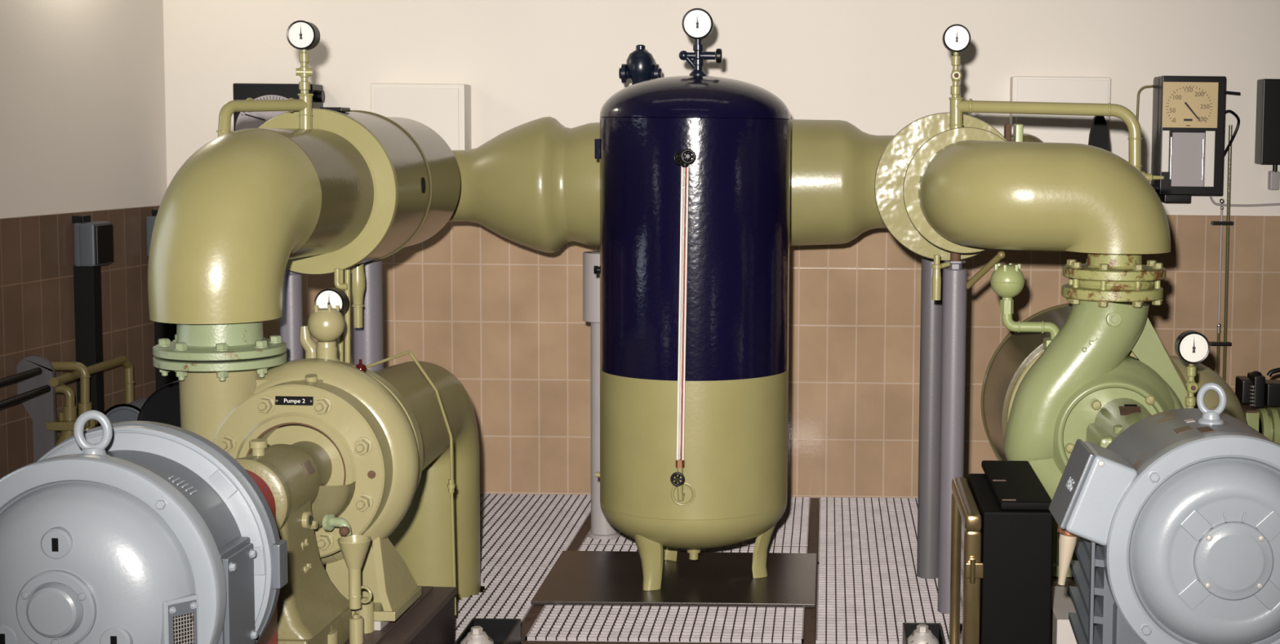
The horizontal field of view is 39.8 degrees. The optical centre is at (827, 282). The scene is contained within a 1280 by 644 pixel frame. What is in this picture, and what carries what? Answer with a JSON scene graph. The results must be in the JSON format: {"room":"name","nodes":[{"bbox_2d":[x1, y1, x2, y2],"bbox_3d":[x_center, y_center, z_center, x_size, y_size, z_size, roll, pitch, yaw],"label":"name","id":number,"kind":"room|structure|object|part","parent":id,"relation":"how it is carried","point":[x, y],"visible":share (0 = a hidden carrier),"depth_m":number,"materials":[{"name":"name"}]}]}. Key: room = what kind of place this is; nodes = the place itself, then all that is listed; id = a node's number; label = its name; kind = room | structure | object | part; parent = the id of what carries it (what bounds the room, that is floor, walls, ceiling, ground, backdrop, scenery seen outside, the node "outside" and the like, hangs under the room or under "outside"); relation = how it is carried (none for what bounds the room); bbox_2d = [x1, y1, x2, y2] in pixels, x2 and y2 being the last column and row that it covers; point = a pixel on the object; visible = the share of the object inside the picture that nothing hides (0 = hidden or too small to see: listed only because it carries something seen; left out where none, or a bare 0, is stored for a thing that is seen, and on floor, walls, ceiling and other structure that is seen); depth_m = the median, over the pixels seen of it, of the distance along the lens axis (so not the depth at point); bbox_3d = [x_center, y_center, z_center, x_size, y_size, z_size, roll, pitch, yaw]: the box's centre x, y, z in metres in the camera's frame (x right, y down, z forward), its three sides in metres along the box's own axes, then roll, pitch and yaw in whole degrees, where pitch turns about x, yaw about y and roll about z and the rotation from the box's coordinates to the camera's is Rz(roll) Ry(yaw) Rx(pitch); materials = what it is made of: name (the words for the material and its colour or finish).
{"room":"mechanical room","nodes":[
{"label":"mechanical room","id":0,"kind":"room"},
{"bbox_2d":[0,0,167,217],"bbox_3d":[-3.567,-0.712,1.844,0.202,5.000,11.400,1,5,6],"label":"wall","id":1,"kind":"structure","parent":0,"point":[82,108],"depth_m":6.84,"materials":[{"name":"paint"}]},
{"bbox_2d":[0,204,159,479],"bbox_3d":[-3.343,0.811,3.150,0.022,1.546,8.980,1,5,6],"label":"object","id":2,"kind":"structure","parent":1,"relation":"attached to","point":[37,261],"depth_m":6.67,"materials":[{"name":"brown tile"}]},
{"bbox_2d":[71,214,113,415],"bbox_3d":[-2.869,0.128,6.844,0.107,0.784,0.170,1,5,0],"label":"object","id":3,"kind":"object","parent":1,"relation":"attached to","point":[93,240],"visible":0.93,"depth_m":6.79,"materials":[{"name":"blue paint"}]},
{"bbox_3d":[-2.819,-0.152,6.820,0.011,0.150,0.150,1,5,0],"label":"lid","id":4,"kind":"part","parent":3,"relation":"part of","materials":[{"name":"black paint"}]},
{"bbox_2d":[146,208,177,390],"bbox_3d":[-2.798,0.081,7.387,0.098,0.785,0.140,1,5,0],"label":"junction box","id":5,"kind":"object","parent":1,"relation":"attached to","point":[162,330],"visible":0.12,"depth_m":7.36,"materials":[{"name":"blue paint"}]},
{"bbox_2d":[480,564,817,641],"bbox_3d":[0.781,1.821,2.088,10.800,0.200,11.650,1,5,0],"label":"floor","id":6,"kind":"structure","parent":0,"point":[482,588],"depth_m":7.16,"materials":[{"name":"grey metal"}]},
{"bbox_2d":[344,586,456,643],"bbox_3d":[-1.470,1.093,4.104,0.640,0.258,2.285,1,5,2],"label":"machine base","id":7,"kind":"object","parent":6,"relation":"on","point":[429,620],"visible":0.34,"depth_m":4.94,"materials":[{"name":"red paint"}]},
{"bbox_2d":[0,410,288,643],"bbox_3d":[-1.452,0.645,3.510,0.613,0.790,0.420,1,5,2],"label":"motor","id":8,"kind":"object","parent":7,"relation":"on","point":[125,532],"visible":1,"depth_m":3.40,"materials":[{"name":"grey paint"}]},
{"bbox_2d":[160,593,199,643],"bbox_3d":[-1.268,0.692,3.405,0.050,0.170,0.075,5,6,40],"label":"vent grille","id":9,"kind":"object","parent":8,"relation":"attached to","point":[179,612],"depth_m":3.38,"materials":[{"name":"metal"}]},
{"bbox_2d":[244,469,277,643],"bbox_3d":[-1.443,0.731,3.999,0.196,0.529,0.500,1,5,2],"label":"guard","id":10,"kind":"object","parent":7,"relation":"on","point":[270,635],"visible":0.14,"depth_m":4.21,"materials":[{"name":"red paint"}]},
{"bbox_2d":[152,320,423,643],"bbox_3d":[-1.483,0.532,4.621,0.702,0.872,0.710,1,5,2],"label":"pump","id":11,"kind":"object","parent":7,"relation":"on","point":[338,449],"visible":0.8,"depth_m":4.65,"materials":[{"name":"green paint"}]},
{"bbox_3d":[-1.415,0.313,4.643,0.101,0.024,0.006,1,5,2],"label":"name plate","id":12,"kind":"part","parent":11,"relation":"part of","materials":[{"name":"black metal"}]},
{"bbox_2d":[147,106,460,324],"bbox_3d":[-1.568,-0.256,5.444,0.517,0.579,1.795,1,5,0],"label":"discharge elbow","id":13,"kind":"object","parent":11,"relation":"attached to","point":[249,206],"visible":1,"depth_m":4.82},
{"bbox_2d":[216,93,313,137],"bbox_3d":[-1.642,-0.464,5.102,0.056,0.182,0.351,4,6,31],"label":"pipe","id":14,"kind":"object","parent":13,"relation":"attached to","point":[303,104],"visible":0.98,"depth_m":5.10,"materials":[{"name":"green metal"}]},
{"bbox_2d":[286,20,319,93],"bbox_3d":[-1.561,-0.671,5.216,0.086,0.219,0.058,1,5,0],"label":"pressure gauge","id":15,"kind":"object","parent":14,"relation":"on","point":[304,35],"visible":1,"depth_m":5.19,"materials":[{"name":"black paint"}]},
{"bbox_3d":[-1.561,-0.635,5.221,0.032,0.148,0.032,1,5,0],"label":"stem","id":16,"kind":"part","parent":15,"relation":"part of","materials":[{"name":"green paint"}]},
{"bbox_2d":[350,262,365,328],"bbox_3d":[-1.510,0.039,5.625,0.048,0.210,0.048,1,5,0],"label":"drain cock","id":17,"kind":"object","parent":13,"relation":"hanging from","point":[357,282],"visible":0.93,"depth_m":5.61,"materials":[{"name":"green paint"}]},
{"bbox_3d":[-1.334,0.475,4.500,0.019,0.031,0.045,1,5,2],"label":"maker plate","id":18,"kind":"part","parent":11,"relation":"part of","materials":[{"name":"brown metal"}]},
{"bbox_3d":[-1.320,0.606,4.468,0.002,0.026,0.026,1,5,2],"label":"oil glass","id":19,"kind":"part","parent":11,"relation":"part of","materials":[{"name":"glass"}]},
{"bbox_2d":[307,304,344,362],"bbox_3d":[-1.383,0.151,4.832,0.099,0.175,0.099,1,5,0],"label":"ball","id":20,"kind":"object","parent":11,"relation":"on","point":[325,325],"visible":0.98,"depth_m":4.80,"materials":[{"name":"green paint"}]},
{"bbox_2d":[311,480,355,529],"bbox_3d":[-1.419,0.597,4.635,0.324,0.138,0.078,1,5,2],"label":"pipe","id":21,"kind":"object","parent":11,"relation":"on","point":[336,502],"depth_m":4.60,"materials":[{"name":"metal"}]},
{"bbox_2d":[351,351,456,615],"bbox_3d":[-1.223,0.617,5.091,0.064,0.846,0.517,3,5,25],"label":"bleed line","id":22,"kind":"object","parent":11,"relation":"attached to","point":[451,486],"visible":0.76,"depth_m":5.24,"materials":[{"name":"green paint"}]},
{"bbox_3d":[-1.299,0.235,4.869,0.033,0.044,0.033,1,5,0],"label":"knob","id":23,"kind":"part","parent":22,"relation":"part of","materials":[{"name":"red metal"}]},
{"bbox_2d":[373,360,480,599],"bbox_3d":[-1.408,0.681,5.593,0.444,0.926,1.223,1,5,0],"label":"housing","id":24,"kind":"object","parent":11,"relation":"attached to","point":[422,540],"visible":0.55,"depth_m":5.90,"materials":[{"name":"green paint"}]},
{"bbox_2d":[299,325,316,358],"bbox_3d":[-1.473,0.184,4.985,0.059,0.123,0.048,1,5,0],"label":"pipe","id":25,"kind":"object","parent":24,"relation":"attached to","point":[308,344],"visible":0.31,"depth_m":4.97,"materials":[{"name":"yellow metal"}]},
{"bbox_2d":[314,287,348,355],"bbox_3d":[-1.437,0.121,5.073,0.086,0.214,0.058,1,5,0],"label":"pressure gauge","id":26,"kind":"object","parent":24,"relation":"attached to","point":[335,296],"visible":0.56,"depth_m":5.04,"materials":[{"name":"black paint"}]},
{"bbox_2d":[333,268,350,363],"bbox_3d":[-1.461,0.108,5.274,0.046,0.304,0.028,1,5,0],"label":"pipes","id":27,"kind":"object","parent":24,"relation":"attached to","point":[338,273],"visible":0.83,"depth_m":5.27,"materials":[{"name":"beige metal"}]},
{"bbox_3d":[-1.470,1.122,4.104,0.630,0.200,2.280,1,5,2],"label":"frame","id":28,"kind":"part","parent":7,"relation":"part of","materials":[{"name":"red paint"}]},
{"bbox_2d":[454,497,872,643],"bbox_3d":[0.499,1.118,5.877,4.978,0.046,3.520,1,5,0],"label":"trim","id":29,"kind":"structure","parent":6,"relation":"on","point":[810,612],"depth_m":5.78,"materials":[{"name":"brown metal"}]},
{"bbox_2d":[323,564,552,641],"bbox_3d":[-1.474,1.092,5.811,0.975,0.032,1.110,1,5,0],"label":"floor grating","id":30,"kind":"structure","parent":29,"relation":"on","point":[508,593],"depth_m":5.97,"materials":[{"name":"metal"}]},
{"bbox_2d":[280,269,303,361],"bbox_3d":[-1.674,0.494,5.484,0.068,1.212,0.068,1,5,0],"label":"support post","id":31,"kind":"object","parent":30,"relation":"on","point":[291,320],"visible":0.3,"depth_m":5.42,"materials":[{"name":"grey metal"}]},
{"bbox_2d":[351,258,383,371],"bbox_3d":[-1.576,0.481,6.015,0.102,1.148,0.102,1,5,0],"label":"support post","id":32,"kind":"object","parent":30,"relation":"on","point":[367,340],"visible":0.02,"depth_m":5.95,"materials":[{"name":"grey metal"}]},
{"bbox_2d":[453,618,520,643],"bbox_3d":[-1.021,1.069,5.257,0.150,0.118,0.290,1,5,0],"label":"tray","id":33,"kind":"object","parent":30,"relation":"on","point":[478,631],"visible":1,"depth_m":5.38,"materials":[{"name":"black paint"}]},
{"bbox_2d":[460,631,493,643],"bbox_3d":[-1.036,1.081,5.173,0.110,0.092,0.110,1,5,0],"label":"bolt","id":34,"kind":"object","parent":33,"relation":"in","point":[473,637],"depth_m":5.15,"materials":[{"name":"silver metal"}]},
{"bbox_2d":[480,493,591,567],"bbox_3d":[-1.473,0.990,7.003,0.975,0.032,1.258,1,5,0],"label":"floor grating","id":35,"kind":"structure","parent":29,"relation":"on","point":[517,530],"depth_m":7.03,"materials":[{"name":"metal"}]},
{"bbox_2d":[525,544,808,643],"bbox_3d":[-0.511,1.077,6.100,0.870,0.032,1.230,1,5,0],"label":"floor grating","id":36,"kind":"structure","parent":29,"relation":"on","point":[557,623],"depth_m":5.68,"materials":[{"name":"metal"}]},
{"bbox_2d":[530,551,816,607],"bbox_3d":[-0.517,1.046,6.208,0.952,0.012,0.710,1,5,0],"label":"steel plate","id":37,"kind":"object","parent":36,"relation":"on","point":[594,578],"visible":0.96,"depth_m":6.13,"materials":[{"name":"metal"}]},
{"bbox_2d":[593,44,790,591],"bbox_3d":[-0.465,0.091,6.131,0.660,1.903,0.660,-4,7,-45],"label":"tank","id":38,"kind":"object","parent":37,"relation":"on","point":[693,269],"visible":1,"depth_m":5.86,"materials":[{"name":"blue metal"}]},
{"bbox_2d":[618,44,662,84],"bbox_3d":[-0.717,-0.732,6.713,0.160,0.360,0.110,1,5,0],"label":"valve","id":39,"kind":"object","parent":38,"relation":"attached to","point":[640,66],"visible":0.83,"depth_m":6.67,"materials":[{"name":"blue paint"}]},
{"bbox_3d":[-0.623,0.949,5.998,0.124,0.212,0.092,4,6,36],"label":"leg","id":40,"kind":"part","parent":38,"relation":"part of","materials":[{"name":"green paint"}]},
{"bbox_3d":[-0.600,0.913,6.417,0.119,0.212,0.104,1,5,0],"label":"leg","id":41,"kind":"part","parent":38,"relation":"part of","materials":[{"name":"green paint"}]},
{"bbox_3d":[-0.476,0.106,5.750,0.038,0.986,0.014,1,5,0],"label":"sight glass","id":42,"kind":"part","parent":38,"relation":"part of","materials":[{"name":"white glass"}]},
{"bbox_2d":[681,8,713,44],"bbox_3d":[-0.447,-0.882,6.045,0.106,0.130,0.058,1,5,0],"label":"pressure gauge","id":43,"kind":"object","parent":38,"relation":"on","point":[697,24],"visible":1,"depth_m":6.02,"materials":[{"name":"black paint"}]},
{"bbox_3d":[-0.448,-0.837,6.051,0.032,0.040,0.032,1,5,0],"label":"stem","id":44,"kind":"part","parent":43,"relation":"part of","materials":[{"name":"black metal"}]},
{"bbox_3d":[-0.376,-0.786,6.055,0.020,0.050,0.050,1,5,0],"label":"valve knob","id":45,"kind":"part","parent":38,"relation":"part of","materials":[{"name":"black paint"}]},
{"bbox_3d":[-0.220,0.936,6.203,0.092,0.212,0.124,1,5,0],"label":"leg","id":46,"kind":"part","parent":38,"relation":"part of","materials":[{"name":"green paint"}]},
{"bbox_2d":[582,497,810,546],"bbox_3d":[-0.510,0.984,7.186,0.870,0.032,0.890,1,5,0],"label":"floor grating","id":47,"kind":"structure","parent":29,"relation":"on","point":[792,529],"depth_m":6.97,"materials":[{"name":"metal"}]},
{"bbox_2d":[582,250,621,539],"bbox_3d":[-0.869,0.435,6.813,0.164,1.118,0.164,1,5,0],"label":"support post","id":48,"kind":"object","parent":47,"relation":"on","point":[601,528],"visible":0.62,"depth_m":6.77,"materials":[{"name":"grey metal"}]},
{"bbox_2d":[448,116,894,253],"bbox_3d":[-0.559,-0.360,6.600,2.278,0.525,0.814,1,5,0],"label":"pipe","id":49,"kind":"object","parent":48,"relation":"on","point":[535,184],"visible":0.5,"depth_m":6.55,"materials":[{"name":"green metal"}]},
{"bbox_2d":[817,497,917,564],"bbox_3d":[0.287,1.003,7.052,0.645,0.032,1.160,1,5,0],"label":"floor grating","id":50,"kind":"structure","parent":29,"relation":"on","point":[852,531],"depth_m":7.00,"materials":[{"name":"metal"}]},
{"bbox_2d":[815,564,949,643],"bbox_3d":[0.286,1.097,5.963,0.645,0.032,0.975,1,5,0],"label":"floor grating","id":51,"kind":"structure","parent":29,"relation":"on","point":[857,603],"depth_m":5.93,"materials":[{"name":"metal"}]},
{"bbox_2d":[916,256,945,578],"bbox_3d":[0.369,0.472,6.243,0.084,1.168,0.084,1,5,0],"label":"support post","id":52,"kind":"object","parent":51,"relation":"on","point":[931,332],"visible":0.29,"depth_m":6.21,"materials":[{"name":"grey metal"}]},
{"bbox_2d":[937,251,967,613],"bbox_3d":[0.413,0.483,5.782,0.080,1.225,0.080,1,5,0],"label":"support post","id":53,"kind":"object","parent":51,"relation":"on","point":[954,277],"visible":0.88,"depth_m":5.75,"materials":[{"name":"grey metal"}]},
{"bbox_3d":[0.419,-0.095,5.733,0.034,0.065,0.033,1,5,0],"label":"threaded rod","id":54,"kind":"part","parent":53,"relation":"part of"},
{"bbox_2d":[966,250,1004,288],"bbox_3d":[0.511,-0.042,5.675,0.026,0.134,0.174,-3,6,-38],"label":"rod","id":55,"kind":"object","parent":53,"relation":"attached to","point":[1001,255],"visible":1,"depth_m":5.66,"materials":[{"name":"paint"}]},
{"bbox_3d":[1.259,1.029,6.872,1.260,0.032,1.520,1,5,0],"label":"floor grating","id":56,"kind":"structure","parent":29,"relation":"on","visible":0},
{"bbox_2d":[1235,367,1279,444],"bbox_3d":[1.753,0.674,6.681,0.375,0.717,0.180,1,5,0],"label":"pump","id":57,"kind":"object","parent":56,"relation":"on","point":[1254,390],"visible":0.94,"depth_m":6.62,"materials":[{"name":"black paint"}]},
{"bbox_2d":[163,0,1279,216],"bbox_3d":[1.112,-1.157,7.578,10.200,5.000,0.200,1,5,0],"label":"wall","id":58,"kind":"structure","parent":0,"point":[879,67],"depth_m":7.49,"materials":[{"name":"paint"}]},
{"bbox_2d":[232,83,324,131],"bbox_3d":[-2.319,-0.641,7.439,0.363,0.408,0.170,1,5,0],"label":"recorder","id":59,"kind":"object","parent":58,"relation":"attached to","point":[242,120],"visible":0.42,"depth_m":7.35,"materials":[{"name":"black paint"}]},
{"bbox_3d":[-2.151,-0.791,7.411,0.032,0.052,0.052,1,5,0],"label":"knob","id":60,"kind":"part","parent":59,"relation":"part of","materials":[{"name":"black paint"}]},
{"bbox_2d":[370,83,471,150],"bbox_3d":[-1.728,-0.694,7.446,0.398,0.303,0.146,1,5,0],"label":"wall box","id":61,"kind":"object","parent":58,"relation":"attached to","point":[445,108],"visible":0.48,"depth_m":7.37,"materials":[{"name":"white paint"}]},
{"bbox_2d":[262,214,1279,564],"bbox_3d":[1.565,0.478,7.608,8.841,1.546,0.020,1,5,0],"label":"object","id":62,"kind":"structure","parent":58,"relation":"attached to","point":[503,316],"depth_m":7.58,"materials":[{"name":"beige tile"}]},
{"bbox_2d":[1008,75,1111,148],"bbox_3d":[0.990,-0.724,7.462,0.417,0.307,0.106,1,5,0],"label":"wall box","id":63,"kind":"object","parent":58,"relation":"attached to","point":[1051,128],"visible":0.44,"depth_m":7.41,"materials":[{"name":"white paint"}]},
{"bbox_2d":[1088,115,1109,151],"bbox_3d":[1.025,-0.537,7.053,0.083,0.275,0.948,1,5,0],"label":"lever","id":64,"kind":"object","parent":58,"relation":"attached to","point":[1098,135],"visible":0.33,"depth_m":6.58,"materials":[{"name":"black plastic"}]},
{"bbox_2d":[1136,75,1239,203],"bbox_3d":[1.537,-0.607,7.418,0.439,0.531,0.212,1,5,0],"label":"recorder","id":65,"kind":"object","parent":58,"relation":"attached to","point":[1188,112],"visible":0.98,"depth_m":7.32,"materials":[{"name":"black paint"}]},
{"bbox_3d":[1.697,-0.801,7.367,0.080,0.019,0.012,1,5,0],"label":"latch rod","id":66,"kind":"part","parent":65,"relation":"part of","materials":[{"name":"black paint"}]},
{"bbox_2d":[1208,124,1233,381],"bbox_3d":[1.698,-0.085,7.529,0.099,1.186,0.043,1,5,0],"label":"conduit","id":67,"kind":"object","parent":58,"relation":"attached to","point":[1228,223],"visible":0.98,"depth_m":7.52,"materials":[{"name":"grey metal"}]},
{"bbox_2d":[1208,195,1279,206],"bbox_3d":[1.863,-0.353,7.531,0.451,0.052,0.022,0,5,-2],"label":"cable","id":68,"kind":"object","parent":58,"relation":"attached to","point":[1210,196],"visible":0.97,"depth_m":7.53,"materials":[{"name":"grey paint"}]},
{"bbox_2d":[1254,78,1279,190],"bbox_3d":[1.960,-0.631,7.462,0.244,0.471,0.120,1,5,0],"label":"control box","id":69,"kind":"object","parent":58,"relation":"attached to","point":[1267,147],"visible":1,"depth_m":7.41,"materials":[{"name":"black paint"}]},
{"bbox_3d":[-0.312,1.154,5.379,6.600,0.042,4.520,1,5,0],"label":"trim","id":70,"kind":"structure","parent":0,"visible":0},
{"bbox_2d":[0,355,57,462],"bbox_3d":[-2.911,0.655,6.215,0.143,0.740,0.473,1,5,0],"label":"guard rail","id":71,"kind":"object","parent":70,"relation":"on","point":[34,373],"visible":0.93,"depth_m":6.41,"materials":[{"name":"grey metal"}]},
{"bbox_3d":[-2.913,0.352,6.175,0.028,0.049,0.446,1,5,8],"label":"rail","id":72,"kind":"part","parent":71,"relation":"part of","materials":[{"name":"black metal"}]},
{"bbox_3d":[-2.900,0.425,6.182,0.028,0.067,0.453,2,5,12],"label":"rail","id":73,"kind":"part","parent":71,"relation":"part of","materials":[{"name":"black metal"}]},
{"bbox_2d":[46,361,97,445],"bbox_3d":[-2.794,0.652,6.497,0.179,0.715,0.150,1,5,0],"label":"pipe","id":74,"kind":"object","parent":70,"relation":"on","point":[65,424],"visible":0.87,"depth_m":6.46,"materials":[{"name":"metal"}]},
{"bbox_2d":[48,355,134,404],"bbox_3d":[-2.808,0.651,6.718,0.042,0.680,0.671,1,5,2],"label":"pipe","id":75,"kind":"object","parent":70,"relation":"on","point":[55,381],"visible":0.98,"depth_m":6.83,"materials":[{"name":"metal"}]},
{"bbox_2d":[97,398,147,426],"bbox_3d":[-2.560,0.718,6.485,0.200,0.575,0.206,1,5,0],"label":"motor","id":76,"kind":"object","parent":70,"relation":"on","point":[130,411],"visible":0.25,"depth_m":6.37,"materials":[{"name":"blue paint"}]},
{"bbox_2d":[137,379,180,427],"bbox_3d":[-2.110,0.686,5.883,0.336,0.751,0.218,1,5,0],"label":"drum","id":77,"kind":"object","parent":70,"relation":"on","point":[162,406],"visible":0.1,"depth_m":5.76,"materials":[{"name":"black paint"}]},
{"bbox_2d":[902,622,945,643],"bbox_3d":[0.289,1.082,5.257,0.120,0.118,0.290,1,5,0],"label":"tray","id":78,"kind":"object","parent":70,"relation":"on","point":[913,633],"visible":1,"depth_m":5.24,"materials":[{"name":"black paint"}]},
{"bbox_2d":[906,629,939,643],"bbox_3d":[0.284,1.089,5.242,0.110,0.092,0.110,1,5,0],"label":"bolt","id":79,"kind":"object","parent":78,"relation":"in","point":[918,636],"depth_m":5.21,"materials":[{"name":"silver metal"}]},
{"bbox_2d":[949,460,1053,643],"bbox_3d":[0.457,0.858,4.712,0.225,0.662,0.597,1,5,0],"label":"base cabinet","id":80,"kind":"object","parent":70,"relation":"on","point":[1002,550],"visible":0.96,"depth_m":4.43,"materials":[{"name":"black metal"}]},
{"bbox_3d":[0.361,0.867,4.681,0.006,0.528,0.420,1,5,0],"label":"pane","id":81,"kind":"part","parent":80,"relation":"part of","materials":[{"name":"clear glass"}]},
{"bbox_3d":[0.366,0.867,4.681,0.044,0.608,0.500,1,5,0],"label":"door","id":82,"kind":"part","parent":80,"relation":"part of","materials":[{"name":"gold metal"}]},
{"bbox_2d":[1050,545,1076,643],"bbox_3d":[0.893,1.034,4.665,0.650,0.328,2.355,1,5,0],"label":"machine base","id":83,"kind":"object","parent":70,"relation":"on","point":[1061,631],"visible":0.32,"depth_m":4.64,"materials":[{"name":"grey paint"}]},
{"bbox_3d":[0.893,0.988,4.661,0.650,0.022,2.355,1,5,0],"label":"plate","id":84,"kind":"part","parent":83,"relation":"part of","materials":[{"name":"beige paint"}]},
{"bbox_2d":[1002,253,1187,577],"bbox_3d":[0.848,0.406,5.275,0.599,1.027,0.684,1,5,0],"label":"pump","id":85,"kind":"object","parent":83,"relation":"on","point":[1086,385],"visible":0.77,"depth_m":5.35,"materials":[{"name":"green paint"}]},
{"bbox_2d":[874,112,1170,260],"bbox_3d":[0.559,-0.309,5.710,0.678,0.492,1.211,-2,5,-23],"label":"discharge elbow","id":86,"kind":"object","parent":85,"relation":"attached to","point":[971,189],"visible":0.99,"depth_m":5.28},
{"bbox_2d":[931,254,950,300],"bbox_3d":[0.362,-0.018,5.628,0.063,0.145,0.033,-3,6,-37],"label":"drain cock","id":87,"kind":"object","parent":86,"relation":"hanging from","point":[936,277],"visible":1,"depth_m":5.61,"materials":[{"name":"green paint"}]},
{"bbox_2d":[948,97,1164,182],"bbox_3d":[0.708,-0.450,5.501,0.694,0.264,0.071,3,5,22],"label":"pipe","id":88,"kind":"object","parent":86,"relation":"attached to","point":[958,106],"visible":0.92,"depth_m":5.47,"materials":[{"name":"green metal"}]},
{"bbox_2d":[942,23,970,97],"bbox_3d":[0.412,-0.707,5.610,0.088,0.240,0.064,1,5,0],"label":"pressure gauge","id":89,"kind":"object","parent":88,"relation":"on","point":[956,38],"visible":1,"depth_m":5.58,"materials":[{"name":"black paint"}]},
{"bbox_3d":[0.412,-0.671,5.618,0.032,0.167,0.032,1,5,0],"label":"stem","id":90,"kind":"part","parent":89,"relation":"part of","materials":[{"name":"green paint"}]},
{"bbox_2d":[990,262,1059,350],"bbox_3d":[0.637,0.122,5.580,0.243,0.363,0.112,1,5,0],"label":"valve","id":91,"kind":"object","parent":85,"relation":"attached to","point":[1006,281],"visible":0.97,"depth_m":5.56,"materials":[{"name":"green paint"}]},
{"bbox_2d":[980,303,1187,460],"bbox_3d":[0.874,0.429,5.840,0.688,0.688,0.442,1,5,0],"label":"pipe","id":92,"kind":"object","parent":85,"relation":"attached to","point":[1016,353],"visible":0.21,"depth_m":5.82,"materials":[{"name":"metal"}]},
{"bbox_2d":[1169,355,1246,423],"bbox_3d":[1.275,0.672,6.229,0.423,0.829,0.370,1,5,0],"label":"suction elbow","id":93,"kind":"object","parent":92,"relation":"attached to","point":[1204,375],"visible":0.14,"depth_m":6.10,"materials":[{"name":"green metal"}]},
{"bbox_3d":[0.884,0.374,5.110,0.062,0.021,0.037,1,5,0],"label":"maker plate","id":94,"kind":"part","parent":85,"relation":"part of","materials":[{"name":"brown metal"}]},
{"bbox_3d":[0.890,0.361,5.139,0.038,0.008,0.012,1,5,0],"label":"plate","id":95,"kind":"part","parent":85,"relation":"part of","materials":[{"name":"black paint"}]},
{"bbox_2d":[1174,330,1209,408],"bbox_3d":[1.112,0.270,5.342,0.098,0.247,0.064,1,5,0],"label":"pressure gauge","id":96,"kind":"object","parent":85,"relation":"attached to","point":[1193,347],"visible":1,"depth_m":5.32,"materials":[{"name":"black paint"}]},
{"bbox_3d":[1.111,0.311,5.350,0.032,0.164,0.032,1,5,0],"label":"stem","id":97,"kind":"part","parent":96,"relation":"part of","materials":[{"name":"green paint"}]},
{"bbox_2d":[1048,382,1279,643],"bbox_3d":[0.841,0.589,4.038,0.660,0.721,0.496,1,5,0],"label":"motor","id":98,"kind":"object","parent":83,"relation":"on","point":[1171,526],"visible":1,"depth_m":3.83,"materials":[{"name":"grey paint"}]},
{"bbox_3d":[0.550,0.452,3.948,0.074,0.170,0.195,1,5,0],"label":"lid","id":99,"kind":"part","parent":98,"relation":"part of","materials":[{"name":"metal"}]},
{"bbox_3d":[0.812,0.335,3.994,0.034,0.012,0.050,1,5,0],"label":"plate","id":100,"kind":"part","parent":98,"relation":"part of","materials":[{"name":"beige metal"}]}
]}

